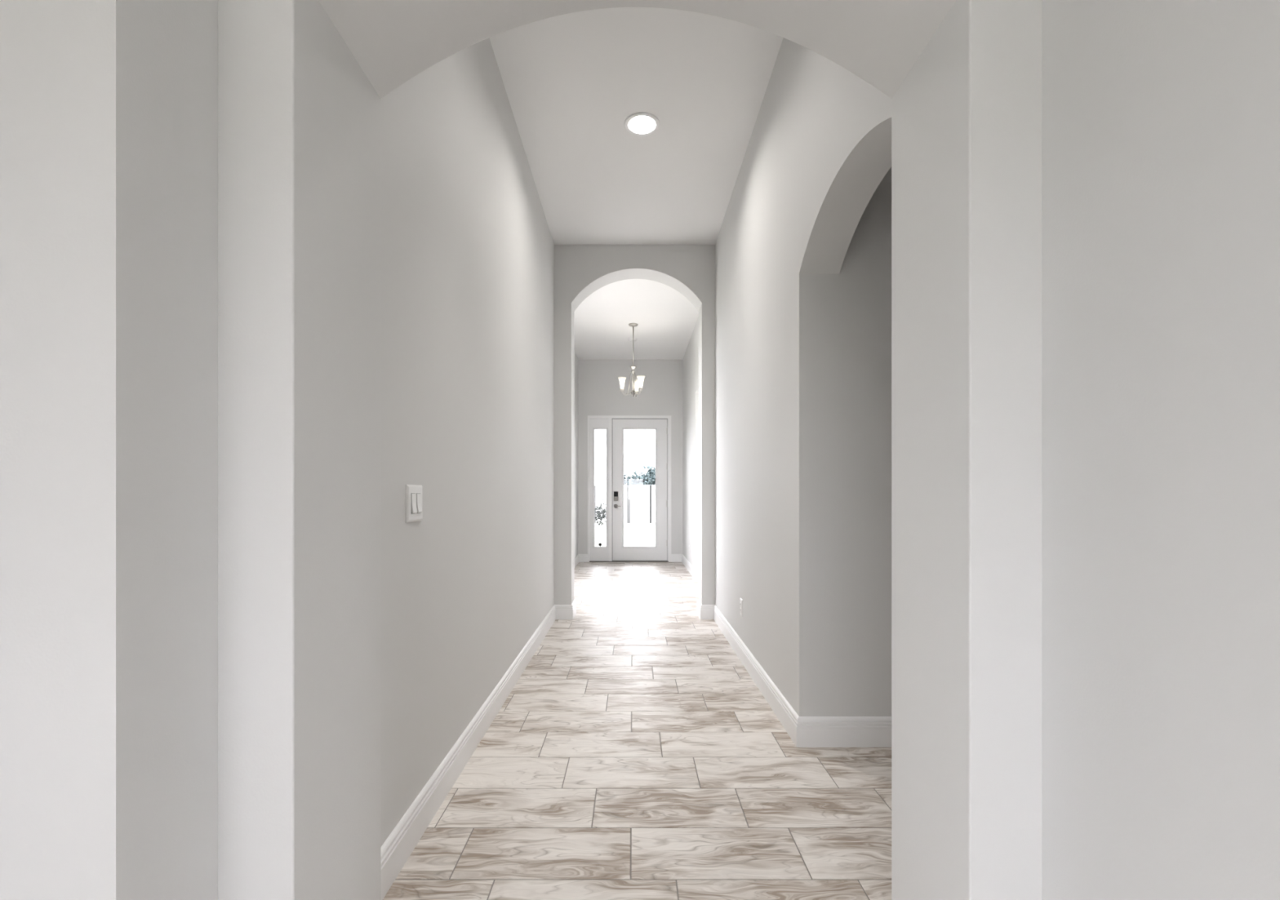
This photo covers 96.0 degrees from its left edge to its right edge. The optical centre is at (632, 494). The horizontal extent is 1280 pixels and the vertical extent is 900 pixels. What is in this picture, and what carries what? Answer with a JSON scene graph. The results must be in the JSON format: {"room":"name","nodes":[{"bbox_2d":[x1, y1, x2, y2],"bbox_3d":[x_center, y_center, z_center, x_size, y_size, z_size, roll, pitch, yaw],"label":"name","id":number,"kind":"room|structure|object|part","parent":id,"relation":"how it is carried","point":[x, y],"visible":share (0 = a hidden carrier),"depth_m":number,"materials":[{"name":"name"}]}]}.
{"room":"home hallway","nodes":[
{"label":"home hallway","id":0,"kind":"room"},
{"bbox_2d":[0,0,217,899],"bbox_3d":[-2.056,-0.600,0.850,2.487,3.580,1.300,0,0,0],"label":"wall","id":1,"kind":"structure","parent":0,"point":[108,108],"depth_m":0.91,"materials":[{"name":"beige paint"}]},
{"bbox_2d":[381,37,554,846],"bbox_3d":[-0.850,-0.600,3.501,0.200,3.580,4.050,0,0,0],"label":"wall","id":2,"kind":"structure","parent":0,"point":[468,246],"depth_m":2.45,"materials":[{"name":"beige paint"}]},
{"bbox_2d":[405,484,422,523],"bbox_3d":[-0.743,0.030,1.975,0.014,0.127,0.140,0,0,0],"label":"light switch","id":3,"kind":"object","parent":2,"relation":"attached to","point":[413,492],"visible":1,"depth_m":1.95,"materials":[{"name":"white plastic"}]},
{"bbox_2d":[381,554,587,899],"bbox_3d":[-0.764,1.121,5.858,0.394,0.139,8.664,0,0,0],"label":"baseboard","id":4,"kind":"structure","parent":2,"relation":"attached to","point":[397,848],"depth_m":2.34,"materials":[{"name":"white wood"}]},
{"bbox_2d":[574,351,577,557],"bbox_3d":[-1.036,-0.600,8.057,0.150,3.580,4.565,0,0,0],"label":"wall","id":5,"kind":"structure","parent":0,"point":[575,356],"depth_m":9.77,"materials":[{"name":"beige paint"}]},
{"bbox_2d":[217,0,1041,899],"bbox_3d":[0.010,-0.600,1.328,1.700,3.580,0.396,0,0,0],"label":"wall","id":6,"kind":"structure","parent":0,"point":[302,84],"depth_m":1.19,"materials":[{"name":"beige paint"}]},
{"bbox_2d":[577,360,682,554],"bbox_3d":[-0.039,-0.600,10.265,2.045,3.580,0.150,0,0,0],"label":"wall","id":7,"kind":"structure","parent":0,"point":[599,393],"depth_m":10.19,"materials":[{"name":"beige paint"}]},
{"bbox_2d":[589,418,608,560],"bbox_3d":[-0.591,-0.087,10.225,0.345,2.523,0.051,0,0,0],"label":"window","id":8,"kind":"structure","parent":7,"relation":"in","point":[596,553],"depth_m":10.21,"materials":[{"name":"white wood"}]},
{"bbox_2d":[587,415,671,562],"bbox_3d":[-0.057,-0.103,10.240,1.477,2.587,0.160,0,0,0],"label":"door frame","id":9,"kind":"structure","parent":7,"relation":"attached to","point":[610,417],"depth_m":10.18,"materials":[{"name":"white wood"}]},
{"bbox_2d":[612,418,667,560],"bbox_3d":[0.129,-0.086,10.205,0.989,2.525,0.121,0,0,0],"label":"door","id":10,"kind":"structure","parent":7,"relation":"in","point":[659,552],"depth_m":10.22,"materials":[{"name":"white wood"}]},
{"bbox_2d":[554,244,715,604],"bbox_3d":[-0.035,-0.600,5.641,2.170,3.580,0.269,0,0,0],"label":"wall","id":11,"kind":"structure","parent":0,"point":[580,270],"depth_m":5.51,"materials":[{"name":"beige paint"}]},
{"bbox_2d":[488,6,783,359],"bbox_3d":[-0.035,-2.535,5.908,2.210,0.310,8.904,0,0,0],"label":"ceiling","id":12,"kind":"structure","parent":0,"point":[572,82],"depth_m":3.81,"materials":[{"name":"white paint"}]},
{"bbox_2d":[617,323,644,396],"bbox_3d":[-0.016,-1.881,8.106,0.376,1.018,0.384,0,0,0],"label":"chandelier","id":13,"kind":"object","parent":12,"relation":"hanging from","point":[637,383],"visible":1,"depth_m":8.06,"materials":[{"name":"white glass"}]},
{"bbox_3d":[-0.146,-1.550,8.057,0.116,0.170,0.116,0,0,0],"label":"lamp shade","id":14,"kind":"part","parent":13,"relation":"part of","materials":[{"name":"white glass"}]},
{"bbox_3d":[-0.080,-1.555,8.071,0.149,0.327,0.013,0,0,-12],"label":"arm","id":15,"kind":"part","parent":13,"relation":"part of","materials":[{"name":"silver metal"}]},
{"bbox_3d":[0.008,-2.078,8.090,0.016,0.565,0.016,0,0,0],"label":"stem","id":16,"kind":"part","parent":13,"relation":"part of","materials":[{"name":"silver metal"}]},
{"bbox_3d":[0.057,-1.550,8.240,0.116,0.170,0.116,0,0,0],"label":"lamp shade","id":17,"kind":"part","parent":13,"relation":"part of","materials":[{"name":"white glass"}]},
{"bbox_3d":[0.068,-1.555,8.023,0.013,0.327,0.149,0,0,-42],"label":"arm","id":18,"kind":"part","parent":13,"relation":"part of","materials":[{"name":"silver metal"}]},
{"bbox_3d":[0.114,-1.550,7.973,0.116,0.170,0.116,0,0,0],"label":"lamp shade","id":19,"kind":"part","parent":13,"relation":"part of","materials":[{"name":"white glass"}]},
{"bbox_2d":[624,111,659,135],"bbox_3d":[0.060,-2.433,3.715,0.228,0.104,0.228,0,0,0],"label":"recessed light","id":20,"kind":"object","parent":12,"relation":"in","point":[642,123],"visible":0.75,"depth_m":3.75,"materials":[{"name":"white plastic"}]},
{"bbox_3d":[0.060,-2.444,3.715,0.100,0.068,0.100,0,0,0],"label":"bulb","id":21,"kind":"part","parent":20,"relation":"part of","materials":[{"name":"white glass"}]},
{"bbox_2d":[382,562,891,899],"bbox_3d":[-0.050,1.260,2.805,6.700,0.140,15.010,0,0,0],"label":"floor","id":22,"kind":"structure","parent":0,"point":[634,755],"depth_m":2.36,"materials":[{"name":"grey tile"}]},
{"bbox_2d":[682,316,698,569],"bbox_3d":[0.949,-0.600,8.057,0.130,3.580,4.565,0,0,0],"label":"wall","id":23,"kind":"structure","parent":0,"point":[691,358],"depth_m":8.73,"materials":[{"name":"beige paint"}]},
{"bbox_2d":[671,554,698,579],"bbox_3d":[0.848,1.121,9.152,0.202,0.139,2.093,0,0,-4],"label":"baseboard","id":24,"kind":"structure","parent":23,"relation":"attached to","point":[674,557],"depth_m":9.35,"materials":[{"name":"white wood"}]},
{"bbox_2d":[715,37,891,716],"bbox_3d":[0.883,-0.600,3.501,0.190,3.580,4.050,0,0,0],"label":"wall","id":25,"kind":"structure","parent":0,"point":[819,149],"depth_m":2.91,"materials":[{"name":"beige paint"}]},
{"bbox_2d":[740,598,742,617],"bbox_3d":[0.783,0.815,4.165,0.010,0.124,0.080,0,0,0],"label":"wall outlet","id":26,"kind":"object","parent":25,"relation":"attached to","point":[741,600],"visible":1,"depth_m":4.13,"materials":[{"name":"white plastic"}]},
{"bbox_2d":[697,600,891,747],"bbox_3d":[0.874,1.121,4.495,1.185,0.139,4.048,0,0,-16],"label":"baseboard","id":27,"kind":"structure","parent":25,"relation":"attached to","point":[803,731],"depth_m":2.72,"materials":[{"name":"white wood"}]},
{"bbox_2d":[839,167,891,716],"bbox_3d":[1.539,-0.410,2.790,1.122,3.200,0.120,0,0,0],"label":"wall","id":28,"kind":"structure","parent":0,"point":[865,272],"depth_m":2.73,"materials":[{"name":"beige paint"}]},
{"bbox_2d":[1041,0,1279,899],"bbox_3d":[0.930,-0.600,0.850,0.200,3.580,1.300,0,0,0],"label":"wall","id":29,"kind":"structure","parent":0,"point":[1161,118],"depth_m":0.91,"materials":[{"name":"beige paint"}]},
{"label":"outside","id":30,"kind":"structure","parent":0,"visible":0},
{"bbox_2d":[595,522,655,546],"bbox_3d":[0.000,1.390,25.000,300.000,0.100,350.000,0,0,0],"label":"ground","id":31,"kind":"structure","parent":30,"point":[635,534],"depth_m":19.61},
{"bbox_2d":[595,502,605,525],"bbox_3d":[-1.439,0.818,24.480,0.708,0.986,0.644,0,0,0],"label":"shrub","id":32,"kind":"object","parent":31,"relation":"on","point":[597,507],"visible":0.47,"depth_m":24.44,"materials":[{"name":"green plant"}]},
{"bbox_2d":[595,498,605,528],"bbox_3d":[-1.148,0.721,22.473,0.595,1.171,0.548,0,0,0],"label":"shrub","id":33,"kind":"object","parent":31,"relation":"on","point":[600,508],"visible":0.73,"depth_m":22.44,"materials":[{"name":"green plant"}]},
{"bbox_2d":[595,484,655,523],"bbox_3d":[-1.100,0.445,27.000,12.340,1.790,0.140,0,0,0],"label":"fence","id":34,"kind":"object","parent":31,"relation":"on","point":[639,500],"visible":0.27,"depth_m":26.98,"materials":[{"name":"white plastic"}]},
{"bbox_3d":[-1.800,0.455,27.000,0.160,1.770,0.140,0,0,0],"label":"post","id":35,"kind":"part","parent":34,"relation":"part of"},
{"bbox_3d":[-0.993,0.415,27.000,1.455,1.730,0.040,0,0,0],"label":"panel","id":36,"kind":"part","parent":34,"relation":"part of","materials":[{"name":"white plastic"}]},
{"bbox_3d":[-0.190,0.455,27.000,0.150,1.770,0.140,0,0,0],"label":"post","id":37,"kind":"part","parent":34,"relation":"part of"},
{"bbox_3d":[0.340,0.415,27.000,0.910,1.730,0.040,0,0,0],"label":"panel","id":38,"kind":"part","parent":34,"relation":"part of","materials":[{"name":"white plastic"}]},
{"bbox_3d":[0.840,0.455,27.000,0.090,1.770,0.140,0,0,0],"label":"post","id":39,"kind":"part","parent":34,"relation":"part of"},
{"bbox_3d":[1.708,0.415,27.000,1.645,1.730,0.040,0,0,0],"label":"panel","id":40,"kind":"part","parent":34,"relation":"part of","materials":[{"name":"white plastic"}]},
{"bbox_2d":[623,473,635,485],"bbox_3d":[-0.775,-0.845,80.027,3.266,4.386,2.981,0,0,0],"label":"tree","id":41,"kind":"object","parent":31,"relation":"on","point":[628,478],"visible":0.27,"depth_m":79.34,"materials":[{"name":"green plant"}]},
{"bbox_2d":[626,469,655,485],"bbox_3d":[1.237,-0.563,54.932,3.213,3.826,3.071,0,0,-40],"label":"tree","id":42,"kind":"object","parent":31,"relation":"on","point":[641,479],"visible":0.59,"depth_m":54.44,"materials":[{"name":"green plant"}]},
{"bbox_2d":[642,465,655,480],"bbox_3d":[2.978,-1.207,59.993,4.171,5.115,4.045,0,0,0],"label":"tree","id":43,"kind":"object","parent":31,"relation":"on","point":[649,468],"visible":0.06,"depth_m":59.93,"materials":[{"name":"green plant"}]}
]}

